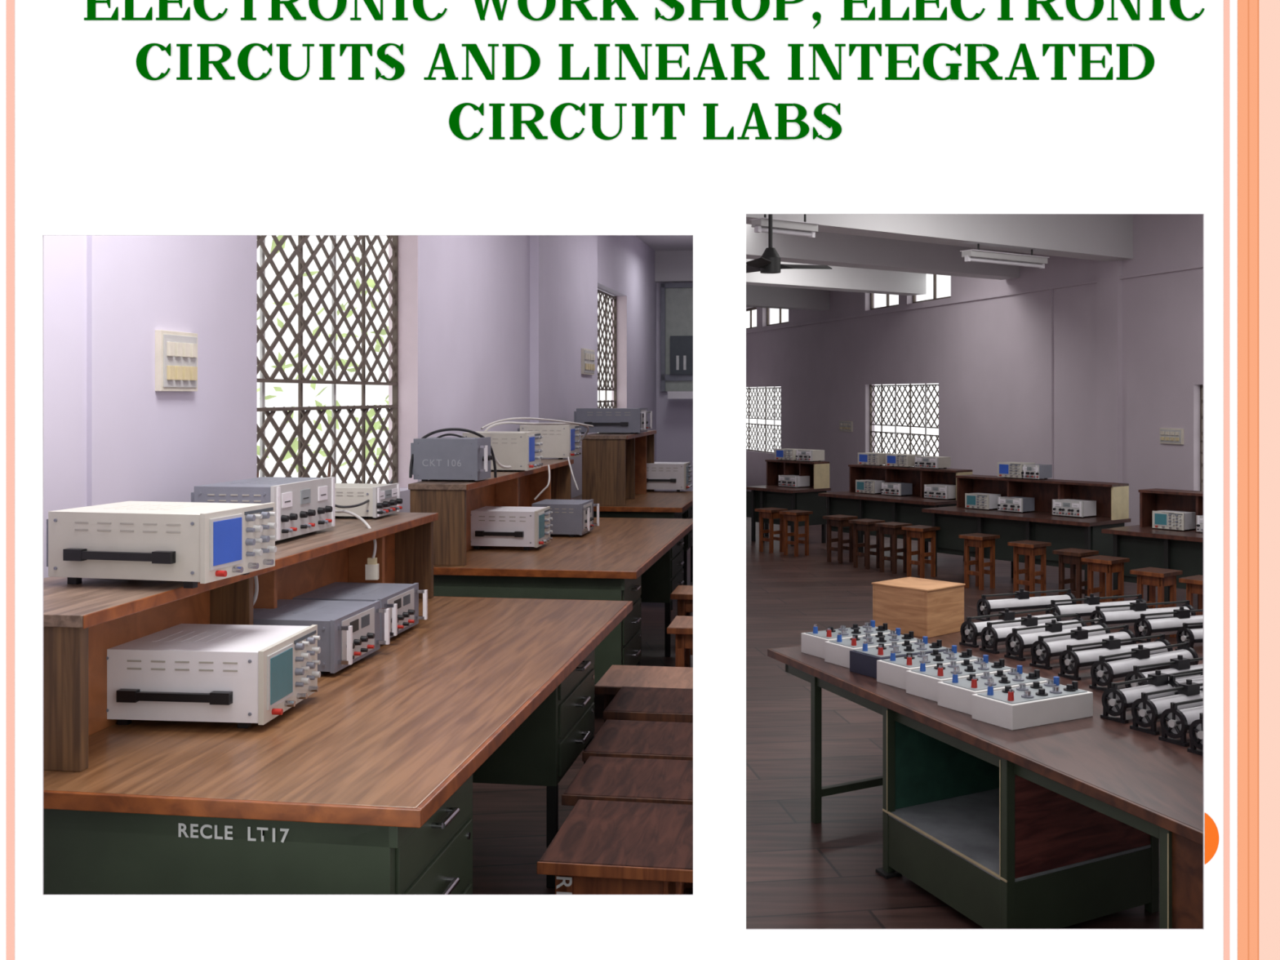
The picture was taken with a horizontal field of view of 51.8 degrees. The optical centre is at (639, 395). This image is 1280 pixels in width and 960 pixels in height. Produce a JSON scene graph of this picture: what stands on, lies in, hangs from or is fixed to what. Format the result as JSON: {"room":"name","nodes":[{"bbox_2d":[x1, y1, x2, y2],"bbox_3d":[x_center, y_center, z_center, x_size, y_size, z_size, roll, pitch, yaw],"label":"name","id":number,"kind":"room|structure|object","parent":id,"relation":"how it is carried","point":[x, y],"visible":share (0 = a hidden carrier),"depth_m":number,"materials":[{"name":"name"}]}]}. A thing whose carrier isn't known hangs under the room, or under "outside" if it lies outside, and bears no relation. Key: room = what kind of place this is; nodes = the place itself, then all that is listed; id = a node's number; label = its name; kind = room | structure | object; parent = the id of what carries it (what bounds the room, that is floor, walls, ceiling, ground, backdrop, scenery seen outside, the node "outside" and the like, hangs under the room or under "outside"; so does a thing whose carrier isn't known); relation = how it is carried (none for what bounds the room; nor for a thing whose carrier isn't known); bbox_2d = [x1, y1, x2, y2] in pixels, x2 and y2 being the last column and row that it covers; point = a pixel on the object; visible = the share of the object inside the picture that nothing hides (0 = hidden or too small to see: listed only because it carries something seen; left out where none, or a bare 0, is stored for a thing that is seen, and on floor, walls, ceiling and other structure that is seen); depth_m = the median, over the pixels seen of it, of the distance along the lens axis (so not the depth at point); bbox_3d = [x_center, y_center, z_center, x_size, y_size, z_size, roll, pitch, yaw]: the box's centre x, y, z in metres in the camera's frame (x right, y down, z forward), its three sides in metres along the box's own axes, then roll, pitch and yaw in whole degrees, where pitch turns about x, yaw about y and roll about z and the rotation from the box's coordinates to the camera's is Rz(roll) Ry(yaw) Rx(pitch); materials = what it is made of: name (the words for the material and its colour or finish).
{"room":"electronics workshop","nodes":[
{"label":"electronics workshop","id":0,"kind":"room"},
{"bbox_2d":[43,235,656,577],"bbox_3d":[-0.950,-0.100,10.100,0.247,3.600,15.130,0,0,9],"label":"wall","id":1,"kind":"structure","parent":0,"point":[491,328],"depth_m":5.38,"materials":[{"name":"purple paint"}]},
{"bbox_2d":[155,329,197,391],"bbox_3d":[-1.681,-0.125,4.812,0.040,0.217,0.270,0,0,9],"label":"board","id":2,"kind":"object","parent":1,"relation":"attached to","point":[175,352],"visible":1,"depth_m":4.76,"materials":[{"name":"plastic"}]},
{"bbox_2d":[257,235,398,484],"bbox_3d":[-1.582,-0.304,6.569,0.059,1.660,2.119,0,0,9],"label":"window","id":3,"kind":"structure","parent":1,"relation":"in","point":[303,411],"depth_m":6.65,"materials":[{"name":"metal"}]},
{"bbox_2d":[597,288,616,408],"bbox_3d":[-0.445,-0.333,14.036,0.059,1.601,2.014,0,0,9],"label":"window","id":4,"kind":"structure","parent":1,"relation":"in","point":[607,387],"depth_m":14.50,"materials":[{"name":"metal"}]},
{"bbox_2d":[0,0,1237,959],"bbox_3d":[2.525,-0.100,2.603,9.250,3.600,0.005,0,0,0],"label":"slide background","id":5,"kind":"structure","parent":0,"point":[102,147],"depth_m":2.60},
{"bbox_2d":[6,0,1279,959],"bbox_3d":[0.064,-0.100,2.599,2.626,3.600,0.001,0,0,0],"label":"trim","id":6,"kind":"structure","parent":5,"relation":"attached to","point":[1258,20],"depth_m":2.60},
{"bbox_2d":[84,0,1204,140],"bbox_3d":[0.009,-0.659,2.598,2.208,0.310,0.002,0,0,0],"label":"title lettering","id":7,"kind":"object","parent":5,"relation":"attached to","point":[242,60],"visible":1,"depth_m":2.60},
{"bbox_2d":[1204,813,1218,864],"bbox_3d":[1.127,0.872,2.599,0.028,0.103,0.001,0,0,0],"label":"ornament","id":8,"kind":"object","parent":5,"relation":"attached to","point":[1211,834],"visible":1,"depth_m":2.60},
{"bbox_2d":[635,235,693,250],"bbox_3d":[2.551,-1.950,14.233,9.542,0.100,23.334,0,0,0],"label":"ceiling","id":9,"kind":"structure","parent":0,"point":[657,242],"depth_m":16.29,"materials":[{"name":"paint"}]},
{"bbox_2d":[960,243,1049,268],"bbox_3d":[3.185,-1.520,11.487,1.050,0.760,0.140,0,0,-37],"label":"tube light","id":10,"kind":"object","parent":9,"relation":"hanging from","point":[975,255],"visible":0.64,"depth_m":11.42,"materials":[{"name":"metal"}]},
{"bbox_2d":[654,250,693,491],"bbox_3d":[0.584,-0.100,17.371,1.090,3.600,0.293,0,0,9],"label":"wall","id":11,"kind":"structure","parent":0,"point":[674,416],"depth_m":17.35,"materials":[{"name":"paint"}]},
{"bbox_2d":[749,213,820,238],"bbox_3d":[1.030,-1.520,9.347,0.550,0.760,0.140,0,0,-37],"label":"tube light","id":12,"kind":"object","parent":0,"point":[786,227],"visible":0.7,"depth_m":9.31,"materials":[{"name":"metal"}]},
{"bbox_2d":[746,213,831,273],"bbox_3d":[0.958,-1.375,9.079,0.735,1.050,0.785,0,0,0],"label":"ceiling fan","id":13,"kind":"object","parent":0,"point":[770,261],"depth_m":9.07,"materials":[{"name":"metal"}]},
{"bbox_2d":[472,490,1203,928],"bbox_3d":[2.551,1.750,14.233,9.542,0.100,23.334,0,0,0],"label":"floor","id":14,"kind":"structure","parent":0,"point":[802,873],"depth_m":5.77,"materials":[{"name":"brown wood"}]},
{"bbox_2d":[43,512,632,894],"bbox_3d":[-0.921,1.105,4.334,1.360,1.190,2.895,0,0,9],"label":"desk","id":15,"kind":"object","parent":14,"relation":"on","point":[363,785],"visible":0.77,"depth_m":3.29,"materials":[{"name":"laminate"}]},
{"bbox_2d":[46,501,276,588],"bbox_3d":[-1.323,0.409,3.678,0.520,0.203,0.413,0,0,13],"label":"oscilloscope","id":16,"kind":"object","parent":15,"relation":"on","point":[191,543],"visible":1,"depth_m":3.52,"materials":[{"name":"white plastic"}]},
{"bbox_2d":[106,623,320,728],"bbox_3d":[-1.187,0.773,3.671,0.503,0.212,0.448,0,0,6],"label":"oscilloscope","id":17,"kind":"object","parent":15,"relation":"on","point":[245,675],"visible":0.98,"depth_m":3.48,"materials":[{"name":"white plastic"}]},
{"bbox_2d":[191,476,334,541],"bbox_3d":[-1.350,0.409,4.781,0.340,0.203,0.534,0,0,9],"label":"supplies","id":18,"kind":"object","parent":15,"relation":"on","point":[303,505],"visible":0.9,"depth_m":4.65,"materials":[{"name":"grey metal"}]},
{"bbox_2d":[253,599,389,674],"bbox_3d":[-1.115,0.790,4.347,0.479,0.179,0.405,0,0,9],"label":"power supply","id":19,"kind":"object","parent":15,"relation":"on","point":[348,631],"visible":0.63,"depth_m":4.27,"materials":[{"name":"metal"}]},
{"bbox_2d":[293,582,427,639],"bbox_3d":[-1.045,0.796,4.850,0.432,0.168,0.406,0,0,9],"label":"supplies","id":20,"kind":"object","parent":15,"relation":"on","point":[402,600],"visible":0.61,"depth_m":4.83,"materials":[{"name":"grey metal"}]},
{"bbox_2d":[334,483,402,518],"bbox_3d":[-1.225,0.444,5.607,0.363,0.132,0.288,0,0,9],"label":"function generator","id":21,"kind":"object","parent":15,"relation":"on","point":[384,499],"visible":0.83,"depth_m":5.46,"materials":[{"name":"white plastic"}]},
{"bbox_2d":[408,458,693,684],"bbox_3d":[-0.438,1.079,8.126,1.289,1.242,2.871,0,0,9],"label":"desk","id":22,"kind":"object","parent":14,"relation":"on","point":[638,561],"visible":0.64,"depth_m":7.03,"materials":[{"name":"laminate"}]},
{"bbox_2d":[410,436,493,481],"bbox_3d":[-1.006,0.342,7.148,0.420,0.232,0.265,0,0,9],"label":"instrument","id":23,"kind":"object","parent":22,"relation":"on","point":[465,459],"visible":1,"depth_m":7.03,"materials":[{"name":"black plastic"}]},
{"bbox_2d":[462,431,542,471],"bbox_3d":[-0.846,0.339,8.122,0.450,0.238,0.359,0,0,9],"label":"oscilloscope","id":24,"kind":"object","parent":22,"relation":"on","point":[521,451],"visible":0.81,"depth_m":7.94,"materials":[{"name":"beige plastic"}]},
{"bbox_2d":[471,506,552,550],"bbox_3d":[-0.760,0.766,7.671,0.462,0.226,0.378,0,0,9],"label":"oscilloscope","id":25,"kind":"object","parent":22,"relation":"on","point":[526,527],"visible":0.94,"depth_m":7.51,"materials":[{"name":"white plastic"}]},
{"bbox_2d":[517,424,581,459],"bbox_3d":[-0.660,0.333,9.682,0.415,0.250,0.359,0,0,9],"label":"oscilloscope","id":26,"kind":"object","parent":22,"relation":"on","point":[560,442],"visible":0.79,"depth_m":9.50,"materials":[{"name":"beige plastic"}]},
{"bbox_2d":[531,499,599,537],"bbox_3d":[-0.480,0.775,8.401,0.386,0.209,0.382,0,0,9],"label":"supplies","id":27,"kind":"object","parent":22,"relation":"on","point":[571,517],"visible":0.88,"depth_m":8.22,"materials":[{"name":"black plastic"}]},
{"bbox_2d":[537,799,693,894],"bbox_3d":[-0.024,1.454,3.658,0.414,0.492,0.532,0,0,9],"label":"wooden stool","id":28,"kind":"object","parent":14,"relation":"on","point":[602,847],"visible":0.55,"depth_m":3.52,"materials":[{"name":"brown wood"}]},
{"bbox_2d":[561,755,693,805],"bbox_3d":[-0.002,1.454,4.184,0.414,0.492,0.427,0,0,9],"label":"wooden stool","id":29,"kind":"object","parent":14,"relation":"on","point":[670,781],"visible":0.29,"depth_m":4.12,"materials":[{"name":"wood"}]},
{"bbox_2d":[571,430,693,610],"bbox_3d":[-0.052,1.008,11.363,1.055,1.383,1.817,0,0,9],"label":"desk","id":30,"kind":"object","parent":14,"relation":"on","point":[614,464],"visible":0.31,"depth_m":10.58,"materials":[{"name":"laminate"}]},
{"bbox_2d":[573,408,652,434],"bbox_3d":[-0.225,0.210,11.206,0.608,0.214,0.459,0,0,9],"label":"signal generator","id":31,"kind":"object","parent":30,"relation":"on","point":[632,420],"visible":0.96,"depth_m":11.01,"materials":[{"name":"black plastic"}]},
{"bbox_2d":[646,462,692,492],"bbox_3d":[0.218,0.749,12.238,0.509,0.261,0.401,0,0,9],"label":"oscilloscope","id":32,"kind":"object","parent":30,"relation":"on","point":[677,476],"visible":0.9,"depth_m":12.06,"materials":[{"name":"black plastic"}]},
{"bbox_2d":[582,719,693,761],"bbox_3d":[0.027,1.454,4.676,0.384,0.492,0.450,0,0,9],"label":"wooden stool","id":33,"kind":"object","parent":14,"relation":"on","point":[673,740],"visible":0.29,"depth_m":4.62,"materials":[{"name":"wood"}]},
{"bbox_2d":[594,664,693,722],"bbox_3d":[0.050,1.454,5.678,0.431,0.492,0.438,0,0,9],"label":"wooden stool","id":34,"kind":"object","parent":14,"relation":"on","point":[616,677],"visible":0.23,"depth_m":5.63,"materials":[{"name":"wood"}]},
{"bbox_2d":[602,686,693,722],"bbox_3d":[0.067,1.454,5.249,0.361,0.492,0.427,0,0,9],"label":"wooden stool","id":35,"kind":"object","parent":14,"relation":"on","point":[630,703],"visible":0.41,"depth_m":5.16,"materials":[{"name":"wood"}]},
{"bbox_2d":[666,615,693,666],"bbox_3d":[0.279,1.442,6.918,0.232,0.516,0.356,0,0,9],"label":"wooden stool","id":36,"kind":"object","parent":14,"relation":"on","point":[682,626],"visible":0.3,"depth_m":6.79,"materials":[{"name":"brown wood"}]},
{"bbox_2d":[670,585,693,655],"bbox_3d":[0.322,1.442,8.063,0.232,0.516,0.356,0,0,9],"label":"wooden stool","id":37,"kind":"object","parent":14,"relation":"on","point":[683,593],"visible":0.27,"depth_m":7.93,"materials":[{"name":"brown wood"}]},
{"bbox_2d":[754,507,787,553],"bbox_3d":[1.431,1.465,14.382,0.254,0.470,0.258,0,0,-38],"label":"wooden stool","id":38,"kind":"object","parent":14,"relation":"on","point":[771,513],"visible":0.91,"depth_m":14.35,"materials":[{"name":"brown wood"}]},
{"bbox_2d":[746,459,831,546],"bbox_3d":[1.634,1.230,15.428,0.628,0.940,1.038,0,0,-38],"label":"desk","id":39,"kind":"object","parent":14,"relation":"on","point":[772,495],"visible":0.67,"depth_m":15.23,"materials":[{"name":"brown wood"}]},
{"bbox_2d":[778,510,813,556],"bbox_3d":[1.666,1.465,14.075,0.254,0.470,0.258,0,0,-38],"label":"wooden stool","id":40,"kind":"object","parent":14,"relation":"on","point":[796,516],"visible":1,"depth_m":14.04,"materials":[{"name":"brown wood"}]},
{"bbox_2d":[822,514,857,563],"bbox_3d":[2.048,1.465,13.500,0.254,0.470,0.258,0,0,-38],"label":"wooden stool","id":41,"kind":"object","parent":14,"relation":"on","point":[839,521],"visible":0.94,"depth_m":13.47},
{"bbox_2d":[848,518,884,568],"bbox_3d":[2.246,1.465,13.055,0.254,0.470,0.258,0,0,-38],"label":"wooden stool","id":42,"kind":"object","parent":14,"relation":"on","point":[866,525],"visible":0.91,"depth_m":13.02,"materials":[{"name":"wood"}]},
{"bbox_2d":[874,521,912,573],"bbox_3d":[2.445,1.465,12.720,0.254,0.470,0.258,0,0,-38],"label":"wooden stool","id":43,"kind":"object","parent":14,"relation":"on","point":[892,528],"visible":0.87,"depth_m":12.69,"materials":[{"name":"wood"}]},
{"bbox_2d":[817,464,972,560],"bbox_3d":[2.691,1.230,13.990,0.628,0.940,1.600,0,0,-38],"label":"desk","id":44,"kind":"object","parent":14,"relation":"on","point":[904,508],"visible":0.56,"depth_m":13.97,"materials":[{"name":"brown wood"}]},
{"bbox_2d":[855,479,884,493],"bbox_3d":[2.515,0.990,14.386,0.234,0.145,0.266,0,0,-38],"label":"oscilloscope","id":45,"kind":"object","parent":44,"relation":"on","point":[866,486],"visible":0.94,"depth_m":14.30,"materials":[{"name":"black plastic"}]},
{"bbox_2d":[880,481,912,496],"bbox_3d":[2.746,0.995,14.097,0.230,0.135,0.266,0,0,-38],"label":"supplies","id":46,"kind":"object","parent":44,"relation":"on","point":[900,489],"visible":1,"depth_m":14.02,"materials":[{"name":"black plastic"}]},
{"bbox_2d":[885,453,920,467],"bbox_3d":[2.823,0.693,14.158,0.254,0.135,0.306,0,0,-38],"label":"oscilloscope","id":47,"kind":"object","parent":44,"relation":"on","point":[891,460],"visible":0.94,"depth_m":14.06,"materials":[{"name":"black plastic"}]},
{"bbox_2d":[914,456,951,469],"bbox_3d":[3.073,0.698,13.845,0.250,0.125,0.306,0,0,-38],"label":"supplies","id":48,"kind":"object","parent":44,"relation":"on","point":[934,462],"visible":1,"depth_m":13.76,"materials":[{"name":"black plastic"}]},
{"bbox_2d":[924,484,955,499],"bbox_3d":[3.126,0.990,13.632,0.250,0.145,0.306,0,0,-38],"label":"supplies","id":49,"kind":"object","parent":44,"relation":"on","point":[947,491],"visible":0.94,"depth_m":13.53,"materials":[{"name":"white plastic"}]},
{"bbox_2d":[901,524,940,578],"bbox_3d":[2.642,1.465,12.401,0.254,0.470,0.258,0,0,-38],"label":"wooden stool","id":50,"kind":"object","parent":14,"relation":"on","point":[922,532],"visible":1,"depth_m":12.37,"materials":[{"name":"brown wood"}]},
{"bbox_2d":[958,533,999,590],"bbox_3d":[3.003,1.465,11.670,0.254,0.470,0.258,0,0,-38],"label":"wooden stool","id":51,"kind":"object","parent":14,"relation":"on","point":[979,540],"visible":1,"depth_m":11.64,"materials":[{"name":"brown wood"}]},
{"bbox_2d":[767,626,1203,928],"bbox_3d":[1.733,1.381,4.595,1.623,0.638,3.177,0,0,-20],"label":"table","id":52,"kind":"object","parent":14,"relation":"on","point":[1057,825],"visible":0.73,"depth_m":4.19,"materials":[{"name":"wood"}]},
{"bbox_2d":[800,620,889,658],"bbox_3d":[0.872,1.004,5.480,0.370,0.118,0.180,0,0,-30],"label":"box","id":53,"kind":"object","parent":52,"relation":"on","point":[812,643],"visible":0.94,"depth_m":5.43,"materials":[{"name":"white plastic"}]},
{"bbox_2d":[824,627,917,668],"bbox_3d":[0.943,1.004,5.293,0.370,0.118,0.180,0,0,-30],"label":"box","id":54,"kind":"object","parent":52,"relation":"on","point":[837,651],"visible":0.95,"depth_m":5.25,"materials":[{"name":"white plastic"}]},
{"bbox_2d":[849,635,951,678],"bbox_3d":[1.014,1.004,5.106,0.370,0.118,0.180,0,0,-30],"label":"box","id":55,"kind":"object","parent":52,"relation":"on","point":[863,661],"visible":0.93,"depth_m":5.06,"materials":[{"name":"blue plastic"}]},
{"bbox_2d":[871,577,965,638],"bbox_3d":[1.263,0.956,5.986,0.288,0.213,0.308,0,0,-42],"label":"box","id":56,"kind":"object","parent":52,"relation":"on","point":[929,608],"visible":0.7,"depth_m":5.89,"materials":[{"name":"wood"}]},
{"bbox_2d":[876,644,977,689],"bbox_3d":[1.085,1.004,4.919,0.370,0.118,0.180,0,0,-30],"label":"box","id":57,"kind":"object","parent":52,"relation":"on","point":[891,671],"visible":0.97,"depth_m":4.87,"materials":[{"name":"white plastic"}]},
{"bbox_2d":[906,654,1017,702],"bbox_3d":[1.155,1.004,4.732,0.370,0.118,0.180,0,0,-30],"label":"box","id":58,"kind":"object","parent":52,"relation":"on","point":[922,682],"visible":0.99,"depth_m":4.68,"materials":[{"name":"white plastic"}]},
{"bbox_2d":[937,665,1048,715],"bbox_3d":[1.226,1.004,4.545,0.370,0.118,0.180,0,0,-30],"label":"box","id":59,"kind":"object","parent":52,"relation":"on","point":[956,694],"visible":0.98,"depth_m":4.50,"materials":[{"name":"white plastic"}]},
{"bbox_2d":[959,607,1061,648],"bbox_3d":[1.614,0.993,5.729,0.522,0.140,0.096,0,0,-30],"label":"rheostat","id":60,"kind":"object","parent":52,"relation":"on","point":[972,630],"visible":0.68,"depth_m":5.65,"materials":[{"name":"silver metal"}]},
{"bbox_2d":[975,588,1076,621],"bbox_3d":[1.854,0.993,6.324,0.522,0.140,0.096,0,0,-22],"label":"rheostat","id":61,"kind":"object","parent":52,"relation":"on","point":[1021,602],"visible":0.74,"depth_m":6.28,"materials":[{"name":"silver metal"}]},
{"bbox_2d":[972,676,1093,730],"bbox_3d":[1.297,1.004,4.358,0.370,0.118,0.180,0,0,-30],"label":"box","id":62,"kind":"object","parent":52,"relation":"on","point":[1021,707],"visible":1,"depth_m":4.29,"materials":[{"name":"white plastic"}]},
{"bbox_2d":[979,613,1086,653],"bbox_3d":[1.671,0.993,5.587,0.522,0.140,0.096,0,0,-27],"label":"rheostat","id":63,"kind":"object","parent":52,"relation":"on","point":[995,637],"visible":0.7,"depth_m":5.50,"materials":[{"name":"silver metal"}]},
{"bbox_2d":[1004,617,1111,661],"bbox_3d":[1.730,0.993,5.452,0.522,0.140,0.096,0,0,-29],"label":"rheostat","id":64,"kind":"object","parent":52,"relation":"on","point":[1020,643],"visible":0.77,"depth_m":5.37,"materials":[{"name":"metal"}]},
{"bbox_2d":[1029,624,1136,670],"bbox_3d":[1.781,0.993,5.288,0.522,0.140,0.096,0,0,-31],"label":"rheostat","id":65,"kind":"object","parent":52,"relation":"on","point":[1046,651],"visible":0.71,"depth_m":5.22,"materials":[{"name":"metal"}]},
{"bbox_2d":[1045,593,1147,621],"bbox_3d":[2.132,0.993,6.157,0.522,0.140,0.096,0,0,-21],"label":"rheostat","id":66,"kind":"object","parent":52,"relation":"on","point":[1086,609],"visible":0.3,"depth_m":6.12,"materials":[{"name":"white ceramic"}]},
{"bbox_2d":[1057,633,1173,680],"bbox_3d":[1.838,0.993,5.085,0.522,0.140,0.096,0,0,-28],"label":"rheostat","id":67,"kind":"object","parent":52,"relation":"on","point":[1075,661],"visible":0.82,"depth_m":5.01,"materials":[{"name":"metal"}]},
{"bbox_2d":[1089,600,1195,627],"bbox_3d":[2.279,0.993,5.976,0.522,0.140,0.096,0,0,-20],"label":"rheostat","id":68,"kind":"object","parent":52,"relation":"on","point":[1117,618],"visible":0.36,"depth_m":5.93,"materials":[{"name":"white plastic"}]},
{"bbox_2d":[1088,641,1198,691],"bbox_3d":[1.878,0.993,4.900,0.522,0.140,0.096,0,0,-33],"label":"rheostat","id":69,"kind":"object","parent":52,"relation":"on","point":[1107,673],"visible":0.76,"depth_m":4.83,"materials":[{"name":"metal"}]},
{"bbox_2d":[1100,667,1203,724],"bbox_3d":[1.766,0.993,4.449,0.522,0.140,0.096,0,0,-31],"label":"rheostat","id":70,"kind":"object","parent":52,"relation":"on","point":[1121,701],"visible":0.54,"depth_m":4.35,"materials":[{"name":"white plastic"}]},
{"bbox_2d":[1124,654,1203,688],"bbox_3d":[1.947,0.993,4.706,0.522,0.140,0.096,0,0,-28],"label":"rheostat","id":71,"kind":"object","parent":52,"relation":"on","point":[1180,664],"visible":0.34,"depth_m":4.65,"materials":[{"name":"metal"}]},
{"bbox_2d":[1129,679,1203,735],"bbox_3d":[1.810,0.993,4.304,0.522,0.140,0.096,0,0,-31],"label":"rheostat","id":72,"kind":"object","parent":52,"relation":"on","point":[1149,711],"visible":0.53,"depth_m":4.20,"materials":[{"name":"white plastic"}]},
{"bbox_2d":[1133,606,1203,643],"bbox_3d":[2.396,0.993,5.781,0.522,0.140,0.096,0,0,-23],"label":"rheostat","id":73,"kind":"object","parent":52,"relation":"on","point":[1166,626],"visible":0.5,"depth_m":5.71,"materials":[{"name":"metal"}]},
{"bbox_2d":[1158,697,1203,746],"bbox_3d":[1.852,0.993,4.163,0.522,0.140,0.096,0,0,-30],"label":"rheostat","id":74,"kind":"object","parent":52,"relation":"on","point":[1179,722],"visible":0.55,"depth_m":4.04,"materials":[{"name":"black metal"}]},
{"bbox_2d":[1175,622,1203,655],"bbox_3d":[2.491,0.993,5.534,0.522,0.140,0.096,0,0,-19],"label":"rheostat","id":75,"kind":"object","parent":52,"relation":"on","point":[1194,636],"visible":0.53,"depth_m":5.45,"materials":[{"name":"metal"}]},
{"bbox_2d":[1186,712,1203,755],"bbox_3d":[1.885,0.993,4.025,0.522,0.140,0.096,0,0,-29],"label":"rheostat","id":76,"kind":"object","parent":52,"relation":"on","point":[1197,726],"visible":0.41,"depth_m":3.92,"materials":[{"name":"black metal"}]},
{"bbox_2d":[921,474,1130,596],"bbox_3d":[3.456,1.230,11.933,0.628,0.940,1.780,0,0,-38],"label":"desk","id":77,"kind":"object","parent":14,"relation":"on","point":[1112,499],"visible":0.6,"depth_m":11.81,"materials":[{"name":"brown wood"}]},
{"bbox_2d":[964,492,1000,510],"bbox_3d":[3.224,0.990,12.400,0.234,0.145,0.266,0,0,-38],"label":"oscilloscope","id":78,"kind":"object","parent":77,"relation":"on","point":[987,501],"visible":0.99,"depth_m":12.32,"materials":[{"name":"white plastic"}]},
{"bbox_2d":[997,496,1034,512],"bbox_3d":[3.455,0.995,12.111,0.230,0.135,0.266,0,0,-38],"label":"supplies","id":79,"kind":"object","parent":77,"relation":"on","point":[1014,504],"visible":1,"depth_m":12.03,"materials":[{"name":"white plastic"}]},
{"bbox_2d":[997,462,1035,478],"bbox_3d":[3.488,0.688,12.226,0.254,0.145,0.266,0,0,-38],"label":"oscilloscope","id":80,"kind":"object","parent":77,"relation":"on","point":[1006,469],"visible":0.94,"depth_m":12.16,"materials":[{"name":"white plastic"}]},
{"bbox_2d":[1021,463,1052,479],"bbox_3d":[3.630,0.693,12.050,0.250,0.135,0.177,0,0,-38],"label":"supplies","id":81,"kind":"object","parent":77,"relation":"on","point":[1037,471],"visible":1,"depth_m":11.98,"materials":[{"name":"black plastic"}]},
{"bbox_2d":[1052,498,1096,517],"bbox_3d":[3.834,0.990,11.646,0.250,0.145,0.306,0,0,-38],"label":"supplies","id":82,"kind":"object","parent":77,"relation":"on","point":[1064,507],"visible":1,"depth_m":11.56,"materials":[{"name":"white plastic"}]},
{"bbox_2d":[1007,540,1051,597],"bbox_3d":[3.273,1.465,11.082,0.254,0.470,0.258,0,0,-38],"label":"wooden stool","id":83,"kind":"object","parent":14,"relation":"on","point":[1029,548],"visible":0.89,"depth_m":11.05,"materials":[{"name":"brown wood"}]},
{"bbox_2d":[1052,547,1098,604],"bbox_3d":[3.467,1.465,10.495,0.254,0.470,0.258,0,0,-38],"label":"wooden stool","id":84,"kind":"object","parent":14,"relation":"on","point":[1071,556],"visible":0.7,"depth_m":10.46,"materials":[{"name":"wood"}]},
{"bbox_2d":[1080,555,1129,619],"bbox_3d":[3.535,1.465,10.017,0.254,0.470,0.258,0,0,-38],"label":"wooden stool","id":85,"kind":"object","parent":14,"relation":"on","point":[1108,565],"visible":0.69,"depth_m":9.99,"materials":[{"name":"brown wood"}]},
{"bbox_2d":[1101,488,1203,609],"bbox_3d":[4.394,1.230,10.135,0.628,0.940,1.500,0,0,-38],"label":"desk","id":86,"kind":"object","parent":14,"relation":"on","point":[1145,546],"visible":0.31,"depth_m":10.37,"materials":[{"name":"brown wood"}]},
{"bbox_2d":[1152,510,1195,530],"bbox_3d":[4.249,0.990,10.492,0.234,0.145,0.266,0,0,-38],"label":"oscilloscope","id":87,"kind":"object","parent":86,"relation":"on","point":[1162,519],"visible":1,"depth_m":10.41,"materials":[{"name":"white plastic"}]},
{"bbox_2d":[1129,567,1182,639],"bbox_3d":[3.645,1.465,9.310,0.254,0.470,0.258,0,0,-38],"label":"wooden stool","id":88,"kind":"object","parent":14,"relation":"on","point":[1153,577],"visible":0.63,"depth_m":9.27,"materials":[{"name":"brown wood"}]},
{"bbox_2d":[1178,574,1203,615],"bbox_3d":[3.820,1.465,8.892,0.254,0.470,0.258,0,0,-38],"label":"wooden stool","id":89,"kind":"object","parent":14,"relation":"on","point":[1194,584],"visible":0.29,"depth_m":8.89,"materials":[{"name":"brown wood"}]},
{"bbox_2d":[746,213,1203,526],"bbox_3d":[4.351,-0.100,13.987,0.190,3.600,23.500,0,0,-14],"label":"wall","id":90,"kind":"structure","parent":0,"point":[1076,366],"depth_m":14.19,"materials":[{"name":"paint"}]},
{"bbox_2d":[746,386,781,453],"bbox_3d":[2.141,0.410,23.051,0.051,1.136,2.238,0,0,-14],"label":"window","id":91,"kind":"structure","parent":90,"relation":"in","point":[748,388],"depth_m":23.00,"materials":[{"name":"metal"}]},
{"bbox_2d":[869,383,938,466],"bbox_3d":[3.507,0.410,17.502,0.051,1.136,2.248,0,0,-14],"label":"window","id":92,"kind":"structure","parent":90,"relation":"in","point":[909,385],"depth_m":17.56,"materials":[{"name":"metal"}]},
{"bbox_2d":[746,213,1133,311],"bbox_3d":[2.652,-1.600,14.861,4.140,0.600,10.585,0,0,0],"label":"ceiling","id":93,"kind":"structure","parent":90,"relation":"attached to","point":[890,254],"depth_m":12.47,"materials":[{"name":"paint"}]},
{"bbox_2d":[1160,427,1183,444],"bbox_3d":[4.797,0.363,11.917,0.034,0.140,0.320,0,0,-14],"label":"board","id":94,"kind":"object","parent":90,"relation":"attached to","point":[1168,436],"visible":1,"depth_m":11.89,"materials":[{"name":"plastic"}]},
{"bbox_2d":[1200,384,1203,491],"bbox_3d":[5.226,0.440,10.515,0.051,1.076,2.338,0,0,-14],"label":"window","id":95,"kind":"structure","parent":90,"relation":"in","point":[1201,385],"depth_m":11.64,"materials":[{"name":"metal"}]},
{"bbox_3d":[0.850,-0.100,14.155,1.443,3.600,23.090,0,0,0],"label":"wall","id":96,"kind":"structure","parent":0,"visible":0},
{"bbox_2d":[660,283,693,398],"bbox_3d":[0.617,-0.720,17.158,0.727,1.512,0.350,0,0,9],"label":"cabinet","id":97,"kind":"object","parent":96,"relation":"in","point":[676,299],"depth_m":17.30,"materials":[{"name":"metal"}]},
{"label":"outside","id":98,"kind":"structure","parent":0,"visible":0},
{"bbox_2d":[257,235,388,477],"bbox_3d":[-2.956,0.051,9.758,1.529,3.312,8.138,0,0,9],"label":"shrub","id":99,"kind":"object","parent":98,"point":[371,282],"visible":0.07,"depth_m":11.88,"materials":[{"name":"green plant"}]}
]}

